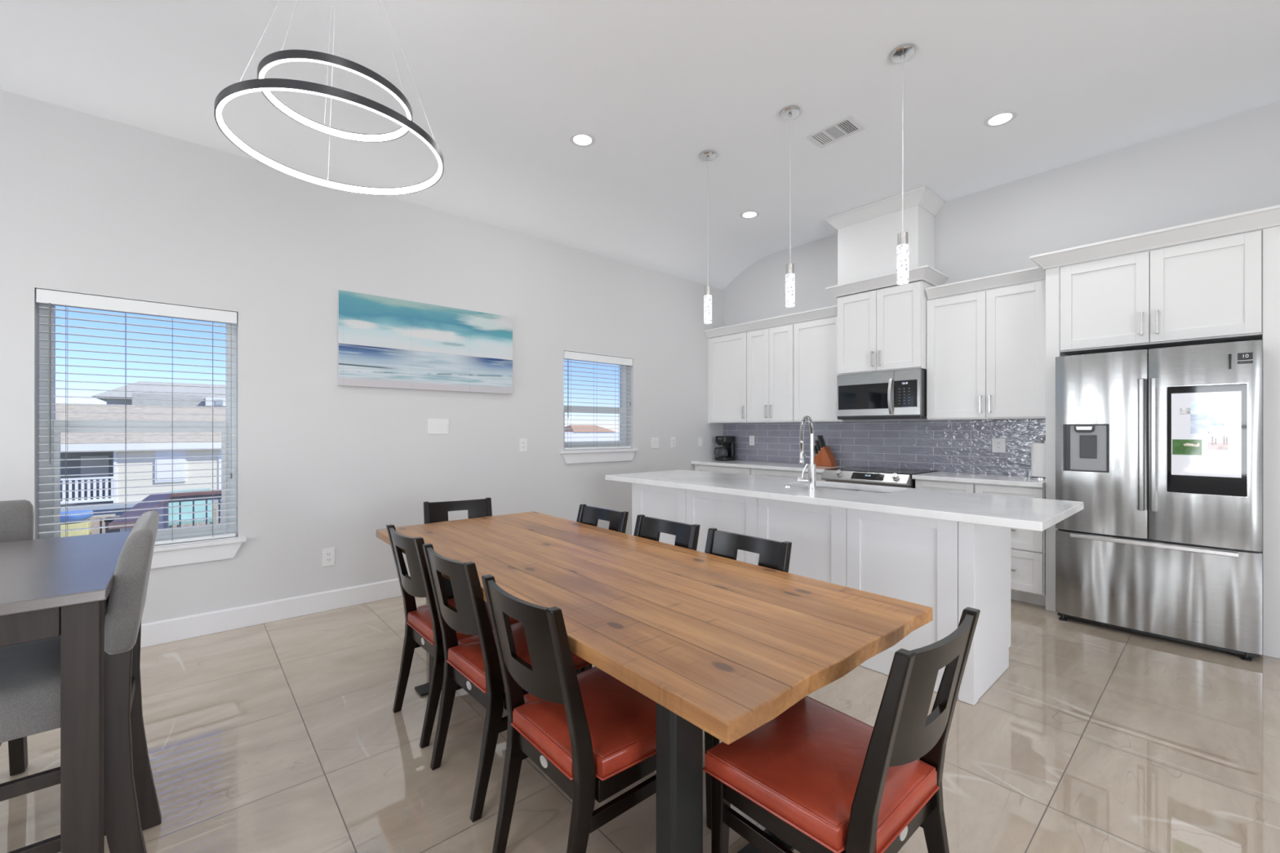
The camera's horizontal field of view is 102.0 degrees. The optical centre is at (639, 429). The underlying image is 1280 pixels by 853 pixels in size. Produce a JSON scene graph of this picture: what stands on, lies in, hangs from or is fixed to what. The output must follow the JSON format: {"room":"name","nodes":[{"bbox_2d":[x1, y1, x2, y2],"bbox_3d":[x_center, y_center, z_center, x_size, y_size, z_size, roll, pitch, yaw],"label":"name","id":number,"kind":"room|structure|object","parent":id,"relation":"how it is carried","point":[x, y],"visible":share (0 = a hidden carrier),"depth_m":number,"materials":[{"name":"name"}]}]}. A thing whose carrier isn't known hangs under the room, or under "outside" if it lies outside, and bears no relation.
{"room":"dining room","nodes":[
{"label":"dining room","id":0,"kind":"room"},
{"bbox_2d":[0,88,724,623],"bbox_3d":[-2.053,-0.516,3.959,8.136,3.600,0.180,0,0,-41],"label":"wall","id":1,"kind":"structure","parent":0,"point":[90,204],"depth_m":3.64,"materials":[{"name":"paint"}]},
{"bbox_2d":[39,302,246,568],"bbox_3d":[-2.975,0.029,3.117,0.952,1.590,0.200,0,0,-41],"label":"window","id":2,"kind":"structure","parent":1,"relation":"in","point":[164,556],"depth_m":3.14,"materials":[{"name":"plastic"}]},
{"bbox_2d":[35,288,236,545],"bbox_3d":[-2.950,-0.035,3.092,0.855,1.453,0.068,0,0,-41],"label":"window blind","id":3,"kind":"object","parent":2,"relation":"attached to","point":[45,296],"visible":0.88,"depth_m":3.05,"materials":[{"name":"white plastic"}]},
{"bbox_2d":[140,577,402,648],"bbox_3d":[-2.205,1.214,3.695,7.540,0.138,0.014,0,0,-41],"label":"baseboard","id":4,"kind":"structure","parent":1,"relation":"attached to","point":[156,633],"depth_m":3.42,"materials":[{"name":"paint"}]},
{"bbox_2d":[322,546,334,566],"bbox_3d":[-2.218,0.904,3.688,0.077,0.127,0.008,0,0,-41],"label":"wall outlet","id":5,"kind":"object","parent":1,"relation":"attached to","point":[328,554],"visible":1,"depth_m":3.69,"materials":[{"name":"white plastic"}]},
{"bbox_2d":[325,551,331,556],"bbox_3d":[-2.216,0.884,3.686,0.032,0.028,0.002,0,0,-41],"label":"socket","id":6,"kind":"object","parent":5,"relation":"attached to","point":[327,553],"depth_m":3.69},
{"bbox_2d":[325,557,331,562],"bbox_3d":[-2.216,0.924,3.686,0.032,0.028,0.002,0,0,-41],"label":"socket","id":7,"kind":"object","parent":5,"relation":"attached to","point":[327,559],"depth_m":3.69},
{"bbox_2d":[337,289,512,394],"bbox_3d":[-1.654,-0.661,4.164,1.362,0.684,0.035,0,0,-41],"label":"canvas painting","id":8,"kind":"object","parent":1,"relation":"attached to","point":[384,342],"visible":1,"depth_m":4.08},
{"bbox_2d":[427,418,448,434],"bbox_3d":[-1.635,-0.029,4.199,0.171,0.126,0.010,0,0,-41],"label":"light switch","id":9,"kind":"object","parent":1,"relation":"attached to","point":[435,426],"visible":1,"depth_m":4.20,"materials":[{"name":"white plastic"}]},
{"bbox_2d":[519,438,527,451],"bbox_3d":[-1.060,0.137,4.705,0.077,0.118,0.008,0,0,-41],"label":"wall outlet","id":10,"kind":"object","parent":1,"relation":"attached to","point":[522,442],"visible":1,"depth_m":4.70,"materials":[{"name":"white plastic"}]},
{"bbox_2d":[560,358,637,463],"bbox_3d":[-0.450,-0.221,5.333,0.965,1.095,0.200,0,0,-41],"label":"window","id":11,"kind":"structure","parent":1,"relation":"in","point":[571,456],"depth_m":5.37,"materials":[{"name":"plastic"}]},
{"bbox_2d":[564,351,632,449],"bbox_3d":[-0.425,-0.285,5.308,0.868,0.958,0.068,0,0,-41],"label":"window blind","id":12,"kind":"object","parent":11,"relation":"attached to","point":[567,355],"visible":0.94,"depth_m":5.30,"materials":[{"name":"white plastic"}]},
{"bbox_2d":[651,437,659,448],"bbox_3d":[0.173,0.144,5.786,0.117,0.120,0.010,0,0,-41],"label":"light switch","id":13,"kind":"object","parent":1,"relation":"attached to","point":[655,441],"visible":1,"depth_m":5.79,"materials":[{"name":"white plastic"}]},
{"bbox_2d":[671,437,675,447],"bbox_3d":[0.386,0.144,5.973,0.080,0.120,0.008,0,0,-41],"label":"wall outlet","id":14,"kind":"object","parent":1,"relation":"attached to","point":[673,439],"visible":1,"depth_m":5.97,"materials":[{"name":"white plastic"}]},
{"bbox_2d":[697,436,702,446],"bbox_3d":[0.735,0.142,6.279,0.077,0.117,0.010,0,0,-41],"label":"light switch","id":15,"kind":"object","parent":1,"relation":"attached to","point":[700,438],"visible":1,"depth_m":6.27,"materials":[{"name":"white plastic"}]},
{"bbox_2d":[0,0,1279,289],"bbox_3d":[0.592,-2.046,0.945,8.496,0.580,8.200,0,0,-41],"label":"ceiling","id":16,"kind":"structure","parent":0,"point":[503,87],"depth_m":3.06,"materials":[{"name":"paint"}]},
{"bbox_2d":[214,0,444,195],"bbox_3d":[-1.237,-1.600,2.134,0.819,0.904,0.819,0,0,-41],"label":"ring chandelier","id":17,"kind":"object","parent":16,"relation":"hanging from","point":[265,86],"visible":1,"depth_m":1.99,"materials":[{"name":"white"}]},
{"bbox_2d":[569,132,595,146],"bbox_3d":[-0.406,-2.051,3.662,0.184,0.004,0.184,0,0,-41],"label":"recessed light","id":18,"kind":"object","parent":16,"relation":"in","point":[578,139],"visible":1,"depth_m":3.65,"materials":[{"name":"paint"}]},
{"bbox_2d":[699,150,715,324],"bbox_3d":[0.507,-1.424,3.864,0.124,1.258,0.124,0,0,-41],"label":"pendant light","id":19,"kind":"object","parent":16,"relation":"hanging from","point":[708,155],"visible":1,"depth_m":3.85,"materials":[{"name":"white glass"}]},
{"bbox_2d":[739,210,759,218],"bbox_3d":[1.044,-2.051,4.935,0.184,0.004,0.184,0,0,-41],"label":"recessed light","id":20,"kind":"object","parent":16,"relation":"in","point":[748,214],"visible":1,"depth_m":4.92,"materials":[{"name":"white plastic"}]},
{"bbox_2d":[780,105,799,307],"bbox_3d":[0.968,-1.424,3.339,0.124,1.258,0.124,0,0,-41],"label":"pendant light","id":21,"kind":"object","parent":16,"relation":"hanging from","point":[791,112],"visible":1,"depth_m":3.32,"materials":[{"name":"white glass"}]},
{"bbox_2d":[805,115,865,147],"bbox_3d":[1.345,-2.050,3.569,0.220,0.006,0.320,0,0,-41],"label":"ceiling vent","id":22,"kind":"object","parent":16,"relation":"in","point":[846,126],"visible":1,"depth_m":3.56,"materials":[{"name":"metal"}]},
{"bbox_2d":[889,44,915,284],"bbox_3d":[1.429,-1.424,2.814,0.124,1.258,0.124,0,0,-41],"label":"pendant light","id":23,"kind":"object","parent":16,"relation":"hanging from","point":[904,52],"visible":1,"depth_m":2.80,"materials":[{"name":"white glass"}]},
{"bbox_2d":[983,110,1017,127],"bbox_3d":[2.377,-2.051,3.416,0.184,0.004,0.184,0,0,-41],"label":"recessed light","id":24,"kind":"object","parent":16,"relation":"in","point":[1000,118],"visible":1,"depth_m":3.41,"materials":[{"name":"white plastic"}]},
{"bbox_2d":[0,595,1279,852],"bbox_3d":[0.592,1.344,0.945,8.496,0.120,8.200,0,0,-41],"label":"floor","id":25,"kind":"structure","parent":0,"point":[286,735],"depth_m":2.06,"materials":[{"name":"tile"}]},
{"bbox_2d":[0,499,34,776],"bbox_3d":[-2.327,0.774,1.643,0.464,1.018,0.530,0,0,-41],"label":"bar chair","id":26,"kind":"object","parent":25,"relation":"on","point":[16,517],"visible":0.34,"depth_m":1.92,"materials":[{"name":"grey fabric"}]},
{"bbox_2d":[0,530,131,852],"bbox_3d":[-2.152,0.829,1.058,1.561,0.909,0.950,0,0,-41],"label":"bar table","id":27,"kind":"object","parent":25,"relation":"on","point":[50,588],"visible":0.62,"depth_m":1.21,"materials":[{"name":"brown wood"}]},
{"bbox_2d":[0,511,161,852],"bbox_3d":[-1.642,0.774,1.379,0.531,1.018,0.464,0,0,-41],"label":"bar chair","id":28,"kind":"object","parent":25,"relation":"on","point":[30,671],"visible":0.88,"depth_m":1.35,"materials":[{"name":"grey fabric"}]},
{"bbox_2d":[0,635,60,742],"bbox_3d":[-1.689,0.670,1.339,0.407,0.123,0.456,0,0,-41],"label":"seat cushion","id":29,"kind":"object","parent":28,"relation":"on","point":[30,671],"depth_m":1.26,"materials":[{"name":"grey fabric"}]},
{"bbox_2d":[386,524,519,748],"bbox_3d":[-0.840,0.858,2.369,0.523,0.852,0.466,0,0,-42],"label":"dining chair","id":30,"kind":"object","parent":25,"relation":"on","point":[423,629],"visible":0.41,"depth_m":2.18,"materials":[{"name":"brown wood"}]},
{"bbox_2d":[408,598,519,643],"bbox_3d":[-0.805,0.856,2.400,0.418,0.070,0.456,0,0,-42],"label":"seat cushion","id":31,"kind":"object","parent":30,"relation":"on","point":[420,619],"depth_m":2.28,"materials":[{"name":"red leather"}]},
{"bbox_2d":[422,497,492,604],"bbox_3d":[-1.010,0.858,3.009,0.466,0.852,0.523,0,0,-31],"label":"dining chair","id":32,"kind":"object","parent":25,"relation":"on","point":[433,512],"visible":0.09,"depth_m":3.20,"materials":[{"name":"brown wood"}]},
{"bbox_2d":[422,543,591,822],"bbox_3d":[-0.509,0.858,1.977,0.523,0.852,0.466,0,0,-42],"label":"dining chair","id":33,"kind":"object","parent":25,"relation":"on","point":[472,664],"visible":0.63,"depth_m":1.78,"materials":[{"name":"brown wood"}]},
{"bbox_2d":[448,622,589,691],"bbox_3d":[-0.474,0.856,2.008,0.418,0.070,0.456,0,0,-42],"label":"seat cushion","id":34,"kind":"object","parent":33,"relation":"on","point":[464,655],"depth_m":1.92,"materials":[{"name":"red leather"}]},
{"bbox_2d":[481,574,656,852],"bbox_3d":[-0.155,0.858,1.544,0.523,0.852,0.466,0,0,-41],"label":"dining chair","id":35,"kind":"object","parent":25,"relation":"on","point":[593,735],"visible":0.84,"depth_m":1.40,"materials":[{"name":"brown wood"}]},
{"bbox_2d":[512,666,656,777],"bbox_3d":[-0.120,0.856,1.574,0.418,0.070,0.456,0,0,-41],"label":"seat cushion","id":36,"kind":"object","parent":35,"relation":"on","point":[621,720],"depth_m":1.45,"materials":[{"name":"red leather"}]},
{"bbox_2d":[576,503,628,533],"bbox_3d":[-0.375,0.858,2.713,0.523,0.852,0.466,0,0,-43],"label":"dining chair","id":37,"kind":"object","parent":25,"relation":"on","point":[589,515],"visible":0.05,"depth_m":2.88,"materials":[{"name":"brown wood"}]},
{"bbox_2d":[376,511,933,852],"bbox_3d":[-0.264,0.902,2.123,0.928,0.761,2.384,0,0,-41],"label":"dining table","id":38,"kind":"object","parent":25,"relation":"on","point":[722,647],"visible":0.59,"depth_m":1.41,"materials":[{"name":"brown wood"}]},
{"bbox_2d":[633,514,700,550],"bbox_3d":[-0.041,0.858,2.341,0.523,0.852,0.466,0,0,-42],"label":"dining chair","id":39,"kind":"object","parent":25,"relation":"on","point":[646,527],"visible":0.1,"depth_m":2.50,"materials":[{"name":"brown wood"}]},
{"bbox_2d":[694,464,751,475],"bbox_3d":[1.115,0.846,6.057,0.604,0.875,0.835,0,0,-41],"label":"base cabinet","id":40,"kind":"object","parent":25,"relation":"on","point":[725,469],"visible":0.09,"depth_m":5.84,"materials":[{"name":"paint"}]},
{"bbox_2d":[691,459,850,472],"bbox_3d":[1.399,0.390,5.723,0.594,0.034,1.721,0,0,-41],"label":"countertop","id":41,"kind":"structure","parent":40,"relation":"on","point":[741,464],"depth_m":5.57,"materials":[{"name":"stone"}]},
{"bbox_2d":[714,435,735,461],"bbox_3d":[1.033,0.224,6.320,0.210,0.297,0.178,0,0,-41],"label":"coffee maker","id":42,"kind":"object","parent":41,"relation":"on","point":[726,452],"visible":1,"depth_m":6.26,"materials":[{"name":"black plastic"}]},
{"bbox_2d":[813,446,836,466],"bbox_3d":[1.920,0.271,5.362,0.110,0.203,0.196,0,0,-41],"label":"knife block","id":43,"kind":"object","parent":41,"relation":"on","point":[824,457],"visible":0.92,"depth_m":5.32,"materials":[{"name":"brown wood"}]},
{"bbox_2d":[814,440,819,452],"bbox_3d":[1.846,0.170,5.382,0.052,0.123,0.022,0,0,27],"label":"knife","id":44,"kind":"object","parent":43,"relation":"in","point":[816,442],"visible":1,"depth_m":5.38,"materials":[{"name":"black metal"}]},
{"bbox_2d":[817,435,822,448],"bbox_3d":[1.863,0.127,5.361,0.057,0.142,0.022,0,0,27],"label":"knife","id":45,"kind":"object","parent":43,"relation":"in","point":[818,437],"visible":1,"depth_m":5.35,"materials":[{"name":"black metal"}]},
{"bbox_2d":[818,435,823,447],"bbox_3d":[1.890,0.127,5.385,0.057,0.142,0.022,0,0,27],"label":"knife","id":46,"kind":"object","parent":43,"relation":"in","point":[820,436],"visible":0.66,"depth_m":5.38,"materials":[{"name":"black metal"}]},
{"bbox_2d":[821,435,826,446],"bbox_3d":[1.917,0.127,5.408,0.057,0.142,0.022,0,0,27],"label":"knife","id":47,"kind":"object","parent":43,"relation":"in","point":[822,437],"visible":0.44,"depth_m":5.40,"materials":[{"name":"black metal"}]},
{"bbox_2d":[704,528,791,830],"bbox_3d":[0.270,0.858,1.979,0.523,0.852,0.466,0,0,-42],"label":"dining chair","id":48,"kind":"object","parent":25,"relation":"on","point":[773,554],"visible":0.11,"depth_m":2.08,"materials":[{"name":"brown wood"}]},
{"bbox_2d":[751,468,826,487],"bbox_3d":[1.681,0.846,5.412,0.604,0.875,0.878,0,0,-41],"label":"base cabinet","id":49,"kind":"object","parent":25,"relation":"on","point":[755,472],"visible":0.09,"depth_m":5.27,"materials":[{"name":"paint"}]},
{"bbox_2d":[631,483,1010,705],"bbox_3d":[0.993,0.848,3.550,0.665,0.870,2.459,0,0,-41],"label":"kitchen island","id":50,"kind":"object","parent":25,"relation":"on","point":[948,567],"visible":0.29,"depth_m":2.73,"materials":[{"name":"paint"}]},
{"bbox_2d":[604,469,1083,531],"bbox_3d":[1.006,0.392,3.477,0.900,0.038,2.900,0,0,-41],"label":"island countertop","id":51,"kind":"structure","parent":50,"relation":"on","point":[1037,514],"depth_m":2.87,"materials":[{"name":"stone"}]},
{"bbox_2d":[797,415,817,489],"bbox_3d":[1.070,0.140,3.318,0.106,0.464,0.153,0,0,-41],"label":"kitchen faucet","id":52,"kind":"object","parent":51,"relation":"on","point":[811,480],"visible":1,"depth_m":3.27,"materials":[{"name":"silver metal"}]},
{"bbox_2d":[816,486,888,493],"bbox_3d":[1.348,0.505,3.418,0.403,0.186,0.718,0,0,-41],"label":"double sink","id":53,"kind":"object","parent":51,"relation":"in","point":[816,486],"visible":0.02,"depth_m":3.60,"materials":[{"name":"silver metal"}]},
{"bbox_2d":[702,607,980,852],"bbox_3d":[0.509,0.858,1.304,0.466,0.852,0.523,0,0,-40],"label":"dining chair","id":54,"kind":"object","parent":25,"relation":"on","point":[818,777],"visible":0.97,"depth_m":1.21,"materials":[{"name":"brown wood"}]},
{"bbox_2d":[705,696,937,852],"bbox_3d":[0.479,0.856,1.339,0.456,0.070,0.418,0,0,-40],"label":"seat cushion","id":55,"kind":"object","parent":54,"relation":"on","point":[803,766],"depth_m":1.25,"materials":[{"name":"red leather"}]},
{"bbox_2d":[821,466,937,492],"bbox_3d":[2.187,0.812,4.753,0.687,0.904,0.764,0,0,-41],"label":"electric range","id":56,"kind":"object","parent":25,"relation":"on","point":[877,476],"visible":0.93,"depth_m":4.57,"materials":[{"name":"grey metal"}]},
{"bbox_2d":[825,466,937,475],"bbox_3d":[2.217,0.369,4.779,0.607,0.006,0.764,0,0,-41],"label":"cooktop","id":57,"kind":"object","parent":56,"relation":"in","point":[886,471],"depth_m":4.67,"materials":[{"name":"black glass"}]},
{"bbox_2d":[915,479,975,493],"bbox_3d":[2.632,0.846,4.329,0.604,0.875,0.435,0,0,-41],"label":"base cabinet","id":58,"kind":"object","parent":25,"relation":"on","point":[967,487],"visible":0.13,"depth_m":4.14,"materials":[{"name":"paint"}]},
{"bbox_2d":[911,471,1045,488],"bbox_3d":[2.766,0.390,4.165,0.594,0.034,0.872,0,0,-41],"label":"countertop","id":59,"kind":"structure","parent":58,"relation":"on","point":[971,477],"depth_m":4.03,"materials":[{"name":"stone"}]},
{"bbox_2d":[1029,437,1045,479],"bbox_3d":[3.094,0.214,3.986,0.150,0.317,0.150,0,0,-41],"label":"paper towel holder","id":60,"kind":"object","parent":59,"relation":"on","point":[1037,450],"visible":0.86,"depth_m":3.95,"materials":[{"name":"white paper"}]},
{"bbox_2d":[975,483,1045,606],"bbox_3d":[2.917,0.846,4.003,0.604,0.875,0.428,0,0,-41],"label":"base cabinet","id":61,"kind":"object","parent":25,"relation":"on","point":[1028,547],"visible":0.3,"depth_m":3.76,"materials":[{"name":"paint"}]},
{"bbox_2d":[1045,266,1067,611],"bbox_3d":[3.112,0.070,3.832,0.513,2.427,0.080,0,0,-41],"label":"end panel","id":62,"kind":"object","parent":25,"relation":"on","point":[1052,275],"visible":0.39,"depth_m":3.67,"materials":[{"name":"paint"}]},
{"bbox_2d":[1055,339,1262,661],"bbox_3d":[3.355,0.395,3.386,0.729,1.778,0.898,0,0,-41],"label":"fridge","id":63,"kind":"object","parent":25,"relation":"on","point":[1161,448],"visible":1,"depth_m":3.10,"materials":[{"name":"grey metal"}]},
{"bbox_2d":[1228,354,1231,368],"bbox_3d":[3.312,-0.385,2.905,0.010,0.083,0.010,0,0,-41],"label":"marker","id":64,"kind":"object","parent":63,"relation":"attached to","point":[1229,355],"visible":1,"depth_m":2.90,"materials":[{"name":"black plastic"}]},
{"bbox_2d":[1260,226,1279,658],"bbox_3d":[3.770,0.070,3.091,0.525,2.427,0.080,0,0,-41],"label":"end panel","id":65,"kind":"object","parent":25,"relation":"on","point":[1270,337],"visible":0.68,"depth_m":2.93,"materials":[{"name":"paint"}]},
{"bbox_2d":[724,101,1279,475],"bbox_3d":[3.717,-0.516,3.688,0.180,3.600,8.200,0,0,-41],"label":"wall","id":66,"kind":"structure","parent":0,"point":[1230,165],"depth_m":3.94,"materials":[{"name":"paint"}]},
{"bbox_2d":[710,331,747,423],"bbox_3d":[1.138,-0.606,6.223,0.349,1.045,0.557,0,0,-41],"label":"upper cabinet","id":67,"kind":"object","parent":66,"relation":"attached to","point":[728,353],"visible":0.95,"depth_m":6.13,"materials":[{"name":"paint"}]},
{"bbox_2d":[707,337,715,423],"bbox_3d":[0.956,-0.606,6.457,0.291,1.045,0.033,0,0,-41],"label":"trim","id":68,"kind":"structure","parent":67,"relation":"attached to","point":[708,339],"depth_m":6.36,"materials":[{"name":"paint"}]},
{"bbox_2d":[749,435,754,445],"bbox_3d":[1.345,0.128,6.228,0.009,0.117,0.073,0,0,-41],"label":"wall outlet","id":69,"kind":"object","parent":66,"relation":"attached to","point":[751,437],"visible":1,"depth_m":6.22,"materials":[{"name":"white plastic"}]},
{"bbox_2d":[746,323,802,422],"bbox_3d":[1.523,-0.606,5.785,0.349,1.045,0.604,0,0,-41],"label":"upper cabinet","id":70,"kind":"object","parent":66,"relation":"attached to","point":[770,351],"visible":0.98,"depth_m":5.68,"materials":[{"name":"paint"}]},
{"bbox_2d":[703,305,837,337],"bbox_3d":[1.377,-1.171,5.694,0.066,0.085,1.734,0,0,-41],"label":"trim","id":71,"kind":"structure","parent":70,"relation":"attached to","point":[830,311],"depth_m":5.59,"materials":[{"name":"paint"}]},
{"bbox_2d":[793,315,857,422],"bbox_3d":[1.900,-0.606,5.356,0.349,1.045,0.535,0,0,-41],"label":"upper cabinet","id":72,"kind":"object","parent":66,"relation":"attached to","point":[815,341],"visible":0.72,"depth_m":5.27,"materials":[{"name":"paint"}]},
{"bbox_2d":[723,418,1045,475],"bbox_3d":[2.160,0.140,5.315,0.011,0.462,3.339,0,0,-41],"label":"backsplash","id":73,"kind":"structure","parent":66,"relation":"attached to","point":[963,446],"depth_m":4.89,"materials":[{"name":"tile"}]},
{"bbox_2d":[824,185,945,293],"bbox_3d":[2.268,-1.714,4.845,0.469,0.675,0.916,0,0,-41],"label":"chimney cover","id":74,"kind":"object","parent":66,"relation":"attached to","point":[867,234],"visible":0.69,"depth_m":4.69,"materials":[{"name":"paint"}]},
{"bbox_2d":[837,280,939,375],"bbox_3d":[2.292,-0.904,4.832,0.449,0.753,0.766,0,0,-41],"label":"upper cabinet","id":75,"kind":"object","parent":66,"relation":"attached to","point":[882,330],"visible":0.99,"depth_m":4.66,"materials":[{"name":"paint"}]},
{"bbox_2d":[836,368,926,420],"bbox_3d":[2.276,-0.310,4.811,0.475,0.423,0.746,0,0,-41],"label":"microwave oven","id":76,"kind":"object","parent":75,"relation":"attached to","point":[894,394],"visible":1,"depth_m":4.64,"materials":[{"name":"grey metal"}]},
{"bbox_2d":[825,264,948,297],"bbox_3d":[2.277,-1.329,4.819,0.487,0.094,0.921,0,0,-41],"label":"trim","id":77,"kind":"structure","parent":75,"relation":"on","point":[927,273],"depth_m":4.62,"materials":[{"name":"paint"}]},
{"bbox_2d":[926,279,1045,420],"bbox_3d":[2.858,-0.608,4.263,0.349,1.040,0.832,0,0,-41],"label":"upper cabinet","id":78,"kind":"object","parent":66,"relation":"attached to","point":[986,348],"visible":0.94,"depth_m":4.14,"materials":[{"name":"paint"}]},
{"bbox_2d":[924,266,1045,299],"bbox_3d":[2.737,-1.171,4.145,0.066,0.085,0.820,0,0,-41],"label":"trim","id":79,"kind":"structure","parent":78,"relation":"on","point":[1034,273],"depth_m":4.11,"materials":[{"name":"paint"}]},
{"bbox_2d":[991,438,1005,453],"bbox_3d":[3.005,0.130,4.337,0.009,0.120,0.095,0,0,-41],"label":"wall outlet","id":80,"kind":"object","parent":66,"relation":"attached to","point":[998,445],"visible":1,"depth_m":4.33,"materials":[{"name":"white plastic"}]},
{"bbox_2d":[995,441,1000,449],"bbox_3d":[3.003,0.130,4.335,0.002,0.068,0.034,0,0,-41],"label":"socket","id":81,"kind":"object","parent":80,"relation":"attached to","point":[997,443],"depth_m":4.34,"materials":[{"name":"white plastic"}]},
{"bbox_2d":[1060,230,1262,355],"bbox_3d":[3.426,-0.845,3.449,0.569,0.598,0.909,0,0,-41],"label":"upper cabinet","id":82,"kind":"object","parent":66,"relation":"attached to","point":[1206,291],"visible":1,"depth_m":3.24,"materials":[{"name":"paint"}]},
{"bbox_2d":[1029,204,1279,271],"bbox_3d":[3.618,-1.194,3.204,0.602,0.095,1.844,0,0,-41],"label":"trim","id":83,"kind":"structure","parent":82,"relation":"attached to","point":[1267,217],"depth_m":3.21,"materials":[{"name":"paint"}]},
{"bbox_3d":[-3.499,1.645,6.110,3.600,0.119,4.600,0,0,-41],"label":"deck","id":84,"kind":"object","parent":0,"visible":0},
{"bbox_2d":[108,488,221,532],"bbox_3d":[-3.218,1.083,4.607,1.960,0.999,1.970,0,0,-41],"label":"deck railing","id":85,"kind":"object","parent":84,"relation":"on","point":[215,493],"visible":0.22,"depth_m":4.63,"materials":[{"name":"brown wood"}]},
{"bbox_2d":[168,488,215,528],"bbox_3d":[-5.628,1.183,6.489,0.440,0.799,0.880,0,0,-41],"label":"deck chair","id":86,"kind":"object","parent":84,"relation":"on","point":[201,508],"visible":0.33,"depth_m":6.62,"materials":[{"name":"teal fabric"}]},
{"label":"outside","id":87,"kind":"structure","parent":0,"visible":0},
{"bbox_2d":[88,501,217,533],"bbox_3d":[-39.254,4.584,75.050,200.000,0.200,155.400,0,0,-41],"label":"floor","id":88,"kind":"structure","parent":87,"point":[100,515],"depth_m":27.67,"materials":[{"name":"grey concrete"}]},
{"bbox_2d":[60,520,91,537],"bbox_3d":[-17.815,3.699,16.297,0.680,1.569,0.700,0,0,-41],"label":"stand","id":89,"kind":"object","parent":88,"relation":"on","point":[85,524],"visible":0.13,"depth_m":16.10,"materials":[{"name":"plastic"}]},
{"bbox_2d":[60,510,93,522],"bbox_3d":[-17.830,2.734,16.284,0.920,0.340,0.920,0,0,-41],"label":"inflatable boat","id":90,"kind":"object","parent":89,"relation":"on","point":[79,517],"visible":0.56,"depth_m":16.12,"materials":[{"name":"blue plastic"}]},
{"bbox_2d":[103,516,119,533],"bbox_3d":[-17.123,3.674,16.904,0.480,1.619,0.580,0,0,-41],"label":"waste bin","id":91,"kind":"object","parent":88,"relation":"on","point":[107,522],"visible":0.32,"depth_m":16.64,"materials":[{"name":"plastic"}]},
{"bbox_2d":[55,381,226,526],"bbox_3d":[-25.518,0.811,26.614,12.750,7.344,18.330,0,0,-41],"label":"house","id":92,"kind":"structure","parent":88,"relation":"on","point":[71,408],"depth_m":21.13,"materials":[{"name":"white paint"}]},
{"bbox_2d":[86,507,216,534],"bbox_3d":[-18.863,3.833,19.781,4.140,1.299,0.180,0,0,-41],"label":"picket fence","id":93,"kind":"object","parent":88,"relation":"on","point":[95,523],"visible":0.1,"depth_m":18.96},
{"bbox_2d":[564,425,619,441],"bbox_3d":[-9.368,1.883,75.865,14.000,5.199,6.600,0,0,-41],"label":"house","id":94,"kind":"structure","parent":88,"relation":"on","point":[571,428],"depth_m":74.13,"materials":[{"name":"beige"}]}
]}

